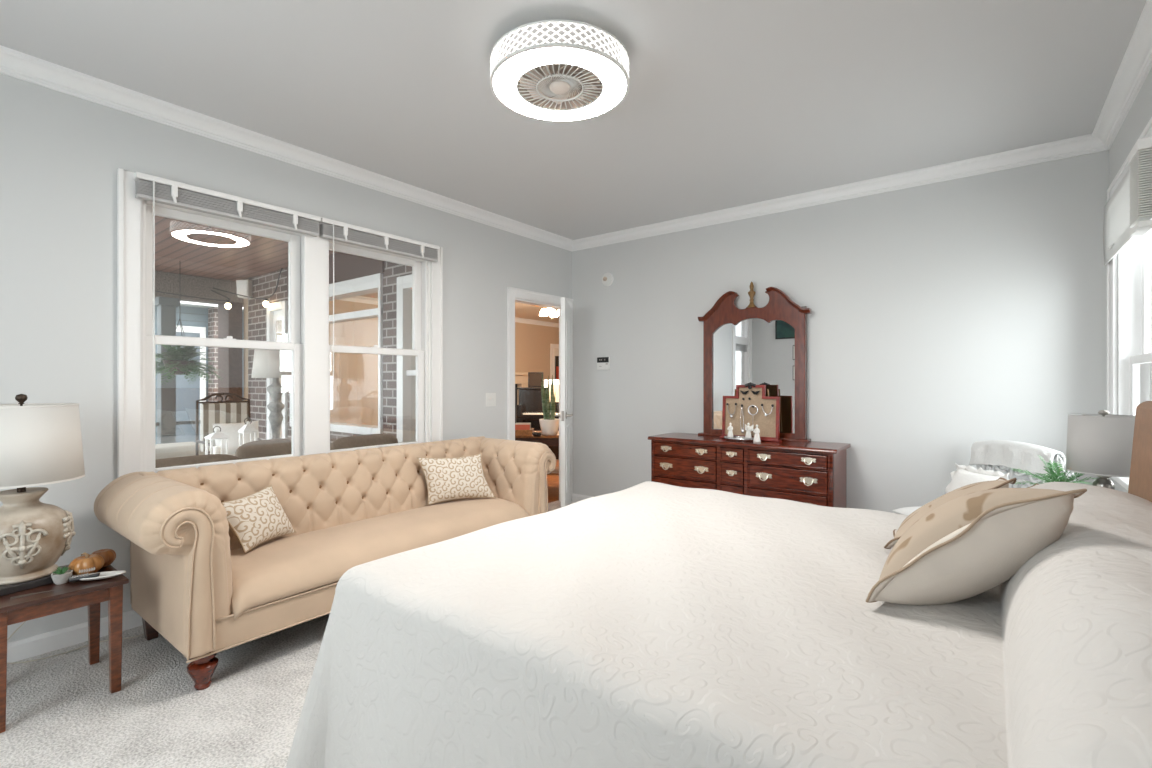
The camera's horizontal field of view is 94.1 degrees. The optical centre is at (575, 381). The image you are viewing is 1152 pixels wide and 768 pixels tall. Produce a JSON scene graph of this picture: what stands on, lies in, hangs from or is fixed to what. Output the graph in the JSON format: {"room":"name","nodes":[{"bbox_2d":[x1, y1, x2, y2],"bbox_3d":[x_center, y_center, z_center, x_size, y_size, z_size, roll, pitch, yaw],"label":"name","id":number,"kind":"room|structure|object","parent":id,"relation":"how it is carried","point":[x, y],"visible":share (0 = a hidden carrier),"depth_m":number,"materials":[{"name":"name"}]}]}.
{"room":"bedroom","nodes":[
{"label":"bedroom","id":0,"kind":"room"},
{"bbox_2d":[155,215,338,280],"bbox_3d":[-3.905,-1.460,4.907,4.900,0.120,3.100,0,0,38],"label":"ceiling","id":1,"kind":"structure","parent":0,"point":[181,247],"depth_m":5.75,"materials":[{"name":"brown wood"}]},
{"bbox_2d":[155,319,224,384],"bbox_3d":[-4.549,-0.656,6.201,0.865,1.488,0.880,0,0,38],"label":"hanging fern","id":2,"kind":"object","parent":1,"relation":"hanging from","point":[178,361],"visible":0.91,"depth_m":6.11,"materials":[{"name":"green plant"}]},
{"bbox_2d":[163,360,195,374],"bbox_3d":[-4.579,-0.165,6.200,0.320,0.160,0.320,0,0,38],"label":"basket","id":3,"kind":"object","parent":2,"relation":"on","point":[165,362],"depth_m":6.09,"materials":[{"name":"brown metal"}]},
{"bbox_2d":[0,73,571,642],"bbox_3d":[-1.738,-0.102,3.549,0.110,2.725,5.700,0,0,38],"label":"wall","id":4,"kind":"structure","parent":0,"point":[61,154],"depth_m":2.67,"materials":[{"name":"white paint"}]},
{"bbox_2d":[7,610,142,662],"bbox_3d":[-2.027,1.216,3.071,0.016,0.088,4.590,0,0,38],"label":"baseboard","id":5,"kind":"structure","parent":4,"relation":"attached to","point":[18,650],"depth_m":2.53,"materials":[{"name":"white paint"}]},
{"bbox_2d":[117,168,442,477],"bbox_3d":[-1.740,-0.210,3.534,0.205,1.730,2.075,0,0,38],"label":"window","id":6,"kind":"structure","parent":4,"relation":"in","point":[308,256],"depth_m":3.44,"materials":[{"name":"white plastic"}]},
{"bbox_2d":[133,172,320,377],"bbox_3d":[-1.952,-0.542,3.098,0.067,1.045,0.945,0,0,38],"label":"raised blind","id":7,"kind":"object","parent":6,"relation":"attached to","point":[151,188],"visible":1,"depth_m":2.99,"materials":[{"name":"grey woven fabric"},{"name":"white plastic"}]},
{"bbox_2d":[319,217,438,378],"bbox_3d":[-1.373,-0.542,3.848,0.067,1.045,0.930,0,0,38],"label":"raised blind","id":8,"kind":"object","parent":6,"relation":"attached to","point":[330,229],"visible":0.98,"depth_m":3.76,"materials":[{"name":"white plastic"}]},
{"bbox_2d":[0,45,572,250],"bbox_3d":[-1.708,-1.420,3.430,0.083,0.090,5.550,0,0,38],"label":"trim","id":9,"kind":"structure","parent":4,"relation":"attached to","point":[13,63],"depth_m":3.07,"materials":[{"name":"white paint"}]},
{"bbox_2d":[486,393,495,406],"bbox_3d":[-0.748,0.155,4.730,0.013,0.120,0.120,0,0,38],"label":"light switch","id":10,"kind":"object","parent":4,"relation":"attached to","point":[490,397],"visible":1,"depth_m":4.72,"materials":[{"name":"white plastic"}]},
{"bbox_2d":[507,287,572,506],"bbox_3d":[-0.189,0.195,5.156,0.597,2.130,0.954,0,0,38],"label":"door","id":11,"kind":"structure","parent":4,"relation":"in","point":[565,305],"depth_m":4.94,"materials":[{"name":"white paint"}]},
{"bbox_2d":[0,459,574,767],"bbox_3d":[-0.011,1.320,5.942,8.698,0.120,11.900,0,0,38],"label":"floor","id":12,"kind":"structure","parent":0,"point":[62,711],"depth_m":2.09,"materials":[{"name":"carpet"}]},
{"bbox_2d":[0,565,128,732],"bbox_3d":[-2.120,1.032,2.167,0.435,0.455,0.397,0,0,38],"label":"side table","id":13,"kind":"object","parent":12,"relation":"on","point":[67,596],"visible":0.68,"depth_m":2.11,"materials":[{"name":"brown wood"}]},
{"bbox_2d":[10,590,52,598],"bbox_3d":[-2.055,0.802,2.031,0.119,0.005,0.012,0,0,-42],"label":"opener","id":14,"kind":"object","parent":13,"relation":"on","point":[24,595],"visible":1,"depth_m":2.02,"materials":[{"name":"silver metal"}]},
{"bbox_2d":[0,394,84,596],"bbox_3d":[-2.217,0.426,2.143,0.375,0.758,0.375,0,0,-36],"label":"table lamp","id":15,"kind":"object","parent":13,"relation":"on","point":[41,443],"visible":0.99,"depth_m":2.08,"materials":[{"name":"grey ceramic"}]},
{"bbox_2d":[51,566,72,584],"bbox_3d":[-2.059,0.771,2.147,0.064,0.068,0.064,0,0,38],"label":"potted succulent","id":16,"kind":"object","parent":13,"relation":"on","point":[60,576],"visible":1,"depth_m":2.14,"materials":[{"name":"white ceramic"}]},
{"bbox_2d":[68,552,103,574],"bbox_3d":[-2.035,0.758,2.230,0.114,0.095,0.112,0,0,38],"label":"pumpkin","id":17,"kind":"object","parent":13,"relation":"on","point":[87,563],"visible":0.79,"depth_m":2.20,"materials":[{"name":"orange"}]},
{"bbox_2d":[71,571,125,580],"bbox_3d":[-1.947,0.794,2.187,0.178,0.018,0.069,0,0,-23],"label":"spoon rest","id":18,"kind":"object","parent":13,"relation":"on","point":[103,575],"visible":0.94,"depth_m":2.19,"materials":[{"name":"white ceramic"}]},
{"bbox_2d":[69,573,99,581],"bbox_3d":[-1.974,0.782,2.154,0.095,0.027,0.018,0,0,-24],"label":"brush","id":19,"kind":"object","parent":18,"relation":"on","point":[87,575],"visible":1,"depth_m":2.15,"materials":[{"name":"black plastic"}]},
{"bbox_2d":[92,549,115,567],"bbox_3d":[-2.058,0.769,2.330,0.088,0.073,0.088,0,0,17],"label":"pumpkin","id":20,"kind":"object","parent":13,"relation":"on","point":[109,555],"visible":0.7,"depth_m":2.32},
{"bbox_2d":[7,621,143,663],"bbox_3d":[-2.272,1.079,2.501,0.276,0.363,0.613,0,0,38],"label":"power cord","id":21,"kind":"object","parent":12,"relation":"on","point":[24,621],"visible":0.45,"depth_m":2.43,"materials":[{"name":"beige plastic"}]},
{"bbox_2d":[94,436,555,689],"bbox_3d":[-1.194,0.844,3.230,0.847,0.832,2.451,0,0,38],"label":"sofa","id":22,"kind":"object","parent":12,"relation":"on","point":[193,583],"visible":0.87,"depth_m":2.63,"materials":[{"name":"beige fabric"}]},
{"bbox_2d":[221,484,296,552],"bbox_3d":[-1.597,0.680,2.705,0.152,0.276,0.429,0,0,14],"label":"throw cushion","id":23,"kind":"object","parent":22,"relation":"on","point":[256,518],"visible":0.92,"depth_m":2.64,"materials":[{"name":"beige fabric"}]},
{"bbox_2d":[417,454,495,504],"bbox_3d":[-0.818,0.660,3.689,0.531,0.315,0.138,0,0,-30],"label":"throw cushion","id":24,"kind":"object","parent":22,"relation":"on","point":[447,479],"visible":1,"depth_m":3.63,"materials":[{"name":"beige fabric"}]},
{"bbox_2d":[515,372,527,422],"bbox_3d":[-1.448,0.530,10.982,0.260,1.460,1.520,0,0,38],"label":"fireplace mantel","id":25,"kind":"object","parent":12,"relation":"on","point":[521,378],"visible":0.2,"depth_m":11.33,"materials":[{"name":"beige paint"}]},
{"bbox_2d":[515,372,527,374],"bbox_3d":[-1.448,-0.170,10.982,0.260,0.060,1.520,0,0,38],"label":"mantel shelf","id":26,"kind":"object","parent":25,"relation":"attached to","point":[516,373],"depth_m":11.17,"materials":[{"name":"beige paint"}]},
{"bbox_2d":[515,431,558,474],"bbox_3d":[-0.576,0.932,6.363,1.000,0.655,0.600,0,0,1],"label":"console table","id":27,"kind":"object","parent":12,"relation":"on","point":[549,440],"visible":0.02,"depth_m":6.12,"materials":[{"name":"brown wood"}]},
{"bbox_2d":[515,428,533,435],"bbox_3d":[-0.603,0.570,6.100,0.230,0.070,0.240,0,0,1],"label":"wooden crate","id":28,"kind":"object","parent":27,"relation":"on","point":[517,432],"visible":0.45,"depth_m":5.98,"materials":[{"name":"brown wood"}]},
{"bbox_2d":[515,425,529,429],"bbox_3d":[-0.604,0.534,6.034,0.170,0.109,0.008,0,0,1],"label":"card","id":29,"kind":"object","parent":28,"relation":"in","point":[517,427],"visible":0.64,"depth_m":6.03,"materials":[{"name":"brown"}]},
{"bbox_2d":[515,423,529,424],"bbox_3d":[-0.603,0.528,6.074,0.170,0.121,0.008,0,0,1],"label":"card","id":30,"kind":"object","parent":28,"relation":"in","point":[515,423],"visible":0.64,"depth_m":6.07,"materials":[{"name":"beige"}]},
{"bbox_2d":[532,432,541,436],"bbox_3d":[-0.431,0.583,5.930,0.110,0.045,0.110,0,0,38],"label":"bowl","id":31,"kind":"object","parent":27,"relation":"on","point":[535,434],"visible":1,"depth_m":5.89,"materials":[{"name":"black"}]},
{"bbox_2d":[539,375,558,434],"bbox_3d":[-0.304,0.255,6.150,0.236,0.700,0.236,0,0,38],"label":"snake plant","id":32,"kind":"object","parent":27,"relation":"on","point":[549,425],"visible":0.99,"depth_m":6.10,"materials":[{"name":"green plant"}]},
{"bbox_2d":[547,466,558,474],"bbox_3d":[-0.576,1.048,6.353,0.900,0.025,0.500,0,0,1],"label":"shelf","id":33,"kind":"object","parent":27,"relation":"attached to","point":[556,471],"depth_m":6.13,"materials":[{"name":"brown wood"}]},
{"bbox_2d":[517,387,558,458],"bbox_3d":[-0.212,0.675,8.769,1.490,1.170,0.670,0,0,0],"label":"upright piano","id":34,"kind":"object","parent":12,"relation":"on","point":[529,407],"visible":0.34,"depth_m":8.72,"materials":[{"name":"black wood"}]},
{"bbox_2d":[528,372,542,386],"bbox_3d":[-0.662,-0.036,8.815,0.250,0.248,0.034,0,0,0],"label":"picture frame","id":35,"kind":"object","parent":34,"relation":"on","point":[534,378],"visible":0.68,"depth_m":8.80,"materials":[{"name":"black wood"}]},
{"bbox_2d":[549,384,558,401],"bbox_3d":[-0.326,0.182,8.663,0.220,0.285,0.010,0,0,0],"label":"sheet music","id":36,"kind":"object","parent":34,"relation":"on","point":[556,386],"visible":0.43,"depth_m":8.66,"materials":[{"name":"beige paper"}]},
{"bbox_2d":[544,380,558,386],"bbox_3d":[-0.434,0.610,9.900,0.333,1.300,0.333,0,0,38],"label":"lamp","id":37,"kind":"object","parent":12,"relation":"on","point":[545,381],"visible":0.2,"depth_m":9.77,"materials":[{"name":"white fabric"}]},
{"bbox_2d":[648,432,850,507],"bbox_3d":[1.329,0.860,4.270,1.468,0.800,0.469,0,0,38],"label":"dresser","id":38,"kind":"object","parent":12,"relation":"on","point":[811,472],"visible":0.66,"depth_m":4.01,"materials":[{"name":"brown wood"}]},
{"bbox_2d":[724,436,753,441],"bbox_3d":[1.276,0.444,4.196,0.246,0.030,0.139,0,0,38],"label":"tray","id":39,"kind":"object","parent":38,"relation":"on","point":[744,439],"visible":0.84,"depth_m":4.14,"materials":[{"name":"silver metal"}]},
{"bbox_2d":[727,423,733,436],"bbox_3d":[1.221,0.384,4.239,0.052,0.126,0.044,0,0,38],"label":"angel figurine","id":40,"kind":"object","parent":39,"relation":"on","point":[730,428],"visible":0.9,"depth_m":4.23,"materials":[{"name":"white ceramic"}]},
{"bbox_2d":[745,423,753,437],"bbox_3d":[1.338,0.382,4.161,0.069,0.132,0.045,0,0,38],"label":"angel figurine","id":41,"kind":"object","parent":39,"relation":"on","point":[748,428],"visible":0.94,"depth_m":4.15,"materials":[{"name":"white ceramic"}]},
{"bbox_2d":[720,382,781,441],"bbox_3d":[1.395,0.233,4.276,0.480,0.462,0.118,0,0,38],"label":"board","id":42,"kind":"object","parent":38,"relation":"on","point":[748,394],"visible":0.98,"depth_m":4.25,"materials":[{"name":"red paint"}]},
{"bbox_2d":[740,407,743,432],"bbox_3d":[1.321,0.296,4.260,0.022,0.220,0.033,0,0,-22],"label":"necklace","id":43,"kind":"object","parent":42,"relation":"hanging from","point":[742,430],"visible":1,"depth_m":4.26,"materials":[{"name":"silver metal"}]},
{"bbox_2d":[748,405,757,414],"bbox_3d":[1.391,0.221,4.213,0.085,0.085,0.011,0,0,38],"label":"bangle","id":44,"kind":"object","parent":42,"relation":"hanging from","point":[750,405],"visible":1,"depth_m":4.21,"materials":[{"name":"silver metal"}]},
{"bbox_2d":[698,281,811,441],"bbox_3d":[1.446,-0.185,4.415,0.920,1.290,0.113,0,0,38],"label":"dresser mirror","id":45,"kind":"object","parent":38,"relation":"on","point":[766,345],"visible":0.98,"depth_m":4.38,"materials":[{"name":"brown wood"}]},
{"bbox_2d":[713,318,794,432],"bbox_3d":[1.454,-0.060,4.426,0.720,0.960,0.004,0,0,38],"label":"mirror glass","id":46,"kind":"object","parent":45,"relation":"on","point":[758,351],"depth_m":4.40,"materials":[{"name":"grey"}]},
{"bbox_2d":[753,425,760,442],"bbox_3d":[1.377,0.392,4.080,0.056,0.137,0.047,0,0,38],"label":"angel figurine","id":47,"kind":"object","parent":38,"relation":"on","point":[756,431],"visible":1,"depth_m":4.07,"materials":[{"name":"white ceramic"}]},
{"bbox_2d":[892,455,1055,514],"bbox_3d":[2.344,0.816,3.178,0.631,0.895,0.510,0,0,-7],"label":"accent chair","id":48,"kind":"object","parent":12,"relation":"on","point":[905,510],"visible":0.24,"depth_m":3.22,"materials":[{"name":"white fabric"}]},
{"bbox_2d":[945,463,1008,492],"bbox_3d":[2.304,0.675,3.130,0.184,0.352,0.375,0,0,-8],"label":"cushion","id":49,"kind":"object","parent":48,"relation":"on","point":[964,475],"visible":0.25,"depth_m":3.15,"materials":[{"name":"white fabric"}]},
{"bbox_2d":[969,440,1075,481],"bbox_3d":[2.628,0.479,3.175,0.132,0.248,0.595,0,0,-7],"label":"knitted throw","id":50,"kind":"object","parent":48,"relation":"on","point":[1023,456],"visible":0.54,"depth_m":3.15,"materials":[{"name":"white fabric"}]},
{"bbox_2d":[1128,401,1151,501],"bbox_3d":[0.689,0.665,1.759,2.080,1.190,2.175,0,0,38],"label":"bed","id":51,"kind":"object","parent":12,"relation":"on","point":[1140,479],"visible":0.02,"depth_m":1.90,"materials":[{"name":"brown wood"}]},
{"bbox_2d":[286,481,1151,767],"bbox_3d":[0.578,0.779,1.845,2.171,0.902,2.162,0,0,38],"label":"coverlet","id":52,"kind":"object","parent":51,"relation":"on","point":[648,624],"visible":0.88,"depth_m":1.22,"materials":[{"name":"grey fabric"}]},
{"bbox_2d":[884,477,1016,548],"bbox_3d":[1.303,0.433,1.870,0.349,0.293,0.406,0,0,38],"label":"sham pillow","id":53,"kind":"object","parent":52,"relation":"on","point":[1001,482],"visible":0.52,"depth_m":1.80,"materials":[{"name":"beige fabric"}]},
{"bbox_2d":[866,488,1086,604],"bbox_3d":[1.052,0.412,1.439,0.419,0.372,0.456,0,0,38],"label":"sham pillow","id":54,"kind":"object","parent":52,"relation":"on","point":[971,544],"visible":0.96,"depth_m":1.29,"materials":[{"name":"beige fabric"}]},
{"bbox_3d":[2.258,0.910,2.433,0.462,0.700,0.590,0,0,38],"label":"nightstand","id":55,"kind":"object","parent":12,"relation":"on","visible":0},
{"bbox_2d":[1011,456,1110,484],"bbox_3d":[2.267,0.451,2.521,0.359,0.218,0.424,0,0,38],"label":"potted fern","id":56,"kind":"object","parent":55,"relation":"on","point":[1052,475],"visible":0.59,"depth_m":2.54,"materials":[{"name":"green plant"}]},
{"bbox_2d":[1066,410,1134,489],"bbox_3d":[2.364,0.343,2.402,0.251,0.435,0.251,0,0,38],"label":"bedside lamp","id":57,"kind":"object","parent":55,"relation":"on","point":[1100,444],"visible":0.72,"depth_m":2.33,"materials":[{"name":"white fabric"}]},
{"bbox_2d":[248,261,411,445],"bbox_3d":[-2.694,-0.040,6.025,4.350,2.720,0.150,0,0,38],"label":"wall","id":58,"kind":"structure","parent":0,"point":[264,286],"depth_m":6.57,"materials":[{"name":"brick"}]},
{"bbox_2d":[266,300,287,439],"bbox_3d":[-3.715,0.160,6.788,0.520,2.320,0.170,0,0,38],"label":"door","id":59,"kind":"structure","parent":58,"relation":"in","point":[276,312],"depth_m":6.83,"materials":[{"name":"white paint"}]},
{"bbox_2d":[287,252,384,292],"bbox_3d":[-2.712,-1.242,5.927,2.040,0.315,0.024,0,0,38],"label":"trim","id":60,"kind":"structure","parent":58,"relation":"attached to","point":[346,266],"depth_m":5.65,"materials":[{"name":"grey paint"}]},
{"bbox_2d":[290,273,382,434],"bbox_3d":[-2.651,-0.270,5.966,1.930,1.620,0.170,0,0,38],"label":"window","id":61,"kind":"structure","parent":58,"relation":"in","point":[370,284],"depth_m":5.52,"materials":[{"name":"white paint"}]},
{"bbox_2d":[397,274,415,442],"bbox_3d":[-1.352,-0.070,4.956,0.780,1.860,0.180,0,0,38],"label":"window","id":62,"kind":"structure","parent":58,"relation":"in","point":[406,365],"depth_m":5.10,"materials":[{"name":"white paint"}]},
{"bbox_2d":[244,279,558,425],"bbox_3d":[-2.197,-0.100,10.348,0.150,2.720,7.600,0,0,38],"label":"wall","id":63,"kind":"structure","parent":0,"point":[354,385],"depth_m":8.60,"materials":[{"name":"beige paint"}]},
{"bbox_2d":[236,280,252,298],"bbox_3d":[-4.429,-1.268,7.241,0.169,0.280,0.259,0,0,3],"label":"speaker","id":64,"kind":"object","parent":63,"relation":"attached to","point":[244,287],"visible":0.74,"depth_m":7.11},
{"bbox_2d":[237,281,246,294],"bbox_3d":[-4.435,-1.248,7.120,0.140,0.190,0.016,0,0,3],"label":"grille","id":65,"kind":"object","parent":64,"relation":"attached to","point":[241,285],"depth_m":7.11,"materials":[{"name":"white paint"}]},
{"bbox_2d":[339,296,558,327],"bbox_3d":[-2.059,-1.315,10.336,0.083,0.090,7.450,0,0,38],"label":"trim","id":66,"kind":"structure","parent":63,"relation":"attached to","point":[359,299],"depth_m":11.35,"materials":[{"name":"white paint"}]},
{"bbox_2d":[550,344,558,379],"bbox_3d":[-0.266,0.190,12.697,0.035,2.140,1.020,0,0,38],"label":"door","id":67,"kind":"structure","parent":63,"relation":"in","point":[554,348],"depth_m":12.37,"materials":[{"name":"white paint"}]},
{"bbox_2d":[555,356,558,379],"bbox_3d":[-0.430,-0.320,12.432,0.027,0.560,0.140,0,0,38],"label":"wall art","id":68,"kind":"object","parent":67,"relation":"attached to","point":[556,357],"visible":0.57,"depth_m":12.40,"materials":[{"name":"black"}]},
{"bbox_2d":[556,366,558,378],"bbox_3d":[-0.422,-0.210,12.427,0.008,0.300,0.110,0,0,38],"label":"print","id":69,"kind":"object","parent":68,"relation":"attached to","point":[557,367],"depth_m":12.41,"materials":[{"name":"red"}]},
{"bbox_2d":[361,292,558,322],"bbox_3d":[-0.371,-1.410,9.032,4.350,0.100,7.450,0,0,38],"label":"ceiling","id":70,"kind":"structure","parent":0,"point":[526,311],"depth_m":10.50,"materials":[{"name":"beige"}]},
{"bbox_2d":[532,305,558,316],"bbox_3d":[-0.333,-1.150,8.020,1.177,0.420,1.143,0,0,38],"label":"ceiling fan","id":71,"kind":"object","parent":70,"relation":"hanging from","point":[550,311],"visible":0.27,"depth_m":7.97,"materials":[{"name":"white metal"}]},
{"bbox_2d":[0,0,1146,239],"bbox_3d":[-0.139,-1.525,2.219,4.348,0.120,5.850,0,0,38],"label":"ceiling","id":72,"kind":"structure","parent":0,"point":[727,103],"depth_m":2.64,"materials":[{"name":"white paint"}]},
{"bbox_2d":[490,19,628,121],"bbox_3d":[-0.071,-1.383,2.400,0.618,0.163,0.618,0,0,38],"label":"ceiling fan light","id":73,"kind":"object","parent":72,"relation":"attached to","point":[556,70],"visible":1,"depth_m":2.29,"materials":[{"name":"white plastic"}]},
{"bbox_2d":[518,64,601,109],"bbox_3d":[-0.071,-1.318,2.400,0.384,0.014,0.384,0,0,38],"label":"fan grille","id":74,"kind":"object","parent":73,"relation":"attached to","point":[560,85],"depth_m":2.41,"materials":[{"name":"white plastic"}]},
{"bbox_2d":[572,150,1108,512],"bbox_3d":[1.663,-0.102,4.428,4.198,2.725,0.150,0,0,38],"label":"wall","id":75,"kind":"structure","parent":0,"point":[948,316],"depth_m":3.87,"materials":[{"name":"white paint"}]},
{"bbox_2d":[572,493,592,501],"bbox_3d":[1.553,1.216,4.408,4.016,0.088,0.016,0,0,38],"label":"baseboard","id":76,"kind":"structure","parent":75,"relation":"attached to","point":[575,497],"depth_m":5.58,"materials":[{"name":"white paint"}]},
{"bbox_2d":[597,357,609,369],"bbox_3d":[0.276,-0.187,5.386,0.148,0.130,0.029,0,0,38],"label":"thermostat","id":77,"kind":"object","parent":75,"relation":"attached to","point":[603,363],"visible":1,"depth_m":5.37,"materials":[{"name":"white plastic"}]},
{"bbox_2d":[602,273,613,285],"bbox_3d":[0.307,-1.025,5.351,0.132,0.132,0.047,0,0,38],"label":"smoke detector","id":78,"kind":"object","parent":75,"relation":"attached to","point":[607,279],"visible":1,"depth_m":5.34,"materials":[{"name":"white plastic"}]},
{"bbox_2d":[572,134,1108,250],"bbox_3d":[1.532,-1.420,4.382,4.048,0.090,0.083,0,0,38],"label":"trim","id":79,"kind":"structure","parent":75,"relation":"attached to","point":[1085,144],"depth_m":3.90,"materials":[{"name":"white paint"}]},
{"bbox_2d":[1109,67,1151,492],"bbox_3d":[1.522,-0.102,0.935,0.150,2.725,5.550,0,0,38],"label":"wall","id":80,"kind":"structure","parent":0,"point":[1139,114],"depth_m":2.68,"materials":[{"name":"white paint"}]},
{"bbox_2d":[1092,0,1151,149],"bbox_3d":[1.430,-1.420,1.006,0.083,0.090,5.550,0,0,38],"label":"trim","id":81,"kind":"structure","parent":80,"relation":"attached to","point":[1136,64],"depth_m":2.53,"materials":[{"name":"white paint"}]},
{"bbox_2d":[1107,117,1151,489],"bbox_3d":[2.759,-0.280,2.577,0.200,1.640,1.180,0,0,38],"label":"window","id":82,"kind":"structure","parent":80,"relation":"in","point":[1129,272],"depth_m":2.92,"materials":[{"name":"white glass"}]},
{"bbox_2d":[1103,169,1132,264],"bbox_3d":[2.752,-0.836,2.715,0.039,0.338,0.890,0,0,38],"label":"roman shade","id":83,"kind":"object","parent":82,"relation":"attached to","point":[1116,229],"visible":0.7,"depth_m":2.74,"materials":[{"name":"white fabric"}]},
{"bbox_2d":[1128,137,1151,236],"bbox_3d":[2.406,-0.823,2.281,0.053,0.365,0.200,0,0,38],"label":"slat blind","id":84,"kind":"object","parent":82,"relation":"attached to","point":[1140,156],"visible":1,"depth_m":2.22,"materials":[{"name":"white plastic"}]},
{"bbox_3d":[-3.905,1.390,4.907,4.900,0.140,3.100,0,0,38],"label":"floor","id":85,"kind":"structure","parent":0,"visible":0},
{"bbox_2d":[155,296,179,443],"bbox_3d":[-5.282,0.120,6.918,0.220,2.400,0.220,0,0,38],"label":"porch post","id":86,"kind":"object","parent":85,"relation":"on","point":[166,306],"visible":0.45,"depth_m":6.86,"materials":[{"name":"grey paint"}]},
{"bbox_2d":[155,442,204,459],"bbox_3d":[-5.137,1.040,6.174,0.540,0.560,1.440,0,0,38],"label":"bench","id":87,"kind":"object","parent":85,"relation":"on","point":[181,449],"visible":0.12,"depth_m":6.36,"materials":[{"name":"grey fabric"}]},
{"bbox_2d":[155,454,239,467],"bbox_3d":[-2.878,0.912,3.811,0.745,0.815,0.720,0,0,38],"label":"porch chair","id":88,"kind":"object","parent":85,"relation":"on","point":[197,459],"visible":0.12,"depth_m":3.64,"materials":[{"name":"brown wicker"}]},
{"bbox_2d":[196,393,260,454],"bbox_3d":[-3.488,0.717,5.463,0.550,1.207,0.506,0,0,38],"label":"striped chair","id":89,"kind":"object","parent":85,"relation":"on","point":[211,412],"visible":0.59,"depth_m":5.53,"materials":[{"name":"fabric"}]},
{"bbox_2d":[212,421,258,454],"bbox_3d":[-3.502,0.600,5.550,0.431,0.376,0.164,0,0,-44],"label":"cushion","id":90,"kind":"object","parent":89,"relation":"on","point":[229,429],"visible":0.41,"depth_m":5.47,"materials":[{"name":"white fabric"}]},
{"bbox_2d":[218,302,241,400],"bbox_3d":[-4.764,0.120,7.377,0.420,2.400,0.200,0,0,38],"label":"post","id":91,"kind":"object","parent":85,"relation":"on","point":[229,320],"visible":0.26,"depth_m":7.28,"materials":[{"name":"grey paint"}]},
{"bbox_2d":[235,438,290,458],"bbox_3d":[-2.699,0.890,4.451,0.745,0.860,0.520,0,0,33],"label":"porch chair","id":92,"kind":"object","parent":85,"relation":"on","point":[270,447],"visible":0.15,"depth_m":4.21,"materials":[{"name":"brown wicker"}]},
{"bbox_2d":[251,349,290,438],"bbox_3d":[-3.357,0.458,6.000,0.473,1.725,0.473,0,0,38],"label":"lamp","id":93,"kind":"object","parent":85,"relation":"on","point":[275,364],"visible":0.51,"depth_m":5.86,"materials":[{"name":"grey wood"}]},
{"bbox_2d":[330,434,397,449],"bbox_3d":[-2.054,0.890,4.877,0.745,0.860,0.640,0,0,42],"label":"porch chair","id":94,"kind":"object","parent":85,"relation":"on","point":[369,439],"visible":0.22,"depth_m":4.62,"materials":[{"name":"brown wicker"}]},
{"bbox_3d":[-3.187,1.006,4.921,0.370,0.629,0.660,0,0,38],"label":"table","id":95,"kind":"object","parent":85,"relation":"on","visible":0},
{"bbox_2d":[204,426,228,454],"bbox_3d":[-3.314,0.548,4.950,0.165,0.285,0.165,0,0,38],"label":"lantern","id":96,"kind":"object","parent":95,"relation":"on","point":[216,435],"visible":0.87,"depth_m":4.93,"materials":[{"name":"white paint"}]},
{"bbox_2d":[213,446,220,453],"bbox_3d":[-3.314,0.632,4.950,0.060,0.078,0.060,0,0,38],"label":"candle","id":97,"kind":"object","parent":96,"relation":"on","point":[216,449],"depth_m":4.93,"materials":[{"name":"white wax"}]},
{"bbox_2d":[238,418,257,446],"bbox_3d":[-3.059,0.511,5.000,0.132,0.360,0.132,0,0,38],"label":"lantern","id":98,"kind":"object","parent":95,"relation":"on","point":[247,428],"visible":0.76,"depth_m":4.98,"materials":[{"name":"white paint"}]},
{"bbox_3d":[-6.505,0.120,5.336,0.220,2.400,0.220,0,0,38],"label":"porch post","id":99,"kind":"object","parent":85,"relation":"on","visible":0},
{"bbox_2d":[155,420,199,425],"bbox_3d":[-5.686,0.873,6.396,0.060,0.715,2.510,0,0,38],"label":"porch railing","id":100,"kind":"object","parent":99,"relation":"attached to","point":[193,421],"visible":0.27,"depth_m":7.04,"materials":[{"name":"grey paint"}]},
{"bbox_2d":[155,271,243,306],"bbox_3d":[-5.699,-1.240,6.387,0.250,0.320,3.250,0,0,38],"label":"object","id":101,"kind":"structure","parent":99,"relation":"on","point":[175,283],"depth_m":7.07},
{"bbox_2d":[155,268,282,308],"bbox_3d":[-4.790,-1.161,6.795,2.325,0.449,1.034,0,0,-10],"label":"string lights","id":102,"kind":"object","parent":101,"relation":"hanging from","point":[265,303],"visible":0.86,"depth_m":6.79,"materials":[{"name":"black plastic cable"},{"name":"glowing white glass bulbs"}]},
{"bbox_2d":[225,300,230,308],"bbox_3d":[-4.478,-0.994,6.900,0.072,0.116,0.070,0,0,38],"label":"socket","id":103,"kind":"object","parent":102,"relation":"attached to","point":[227,305],"depth_m":6.88,"materials":[{"name":"brown"}]},
{"bbox_2d":[263,298,268,306],"bbox_3d":[-3.902,-0.998,6.750,0.072,0.116,0.070,0,0,38],"label":"socket","id":104,"kind":"object","parent":102,"relation":"attached to","point":[265,303],"depth_m":6.73,"materials":[{"name":"brown"}]},
{"label":"outside","id":105,"kind":"structure","parent":0,"visible":0},
{"bbox_3d":[-18.988,1.660,13.967,39.850,0.200,50.000,0,0,38],"label":"yard","id":106,"kind":"structure","parent":105,"visible":0},
{"bbox_2d":[155,301,243,453],"bbox_3d":[-7.921,-0.315,9.588,1.520,3.750,6.400,0,0,38],"label":"house wing","id":107,"kind":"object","parent":106,"relation":"on","point":[197,319],"visible":0.12,"depth_m":10.26,"materials":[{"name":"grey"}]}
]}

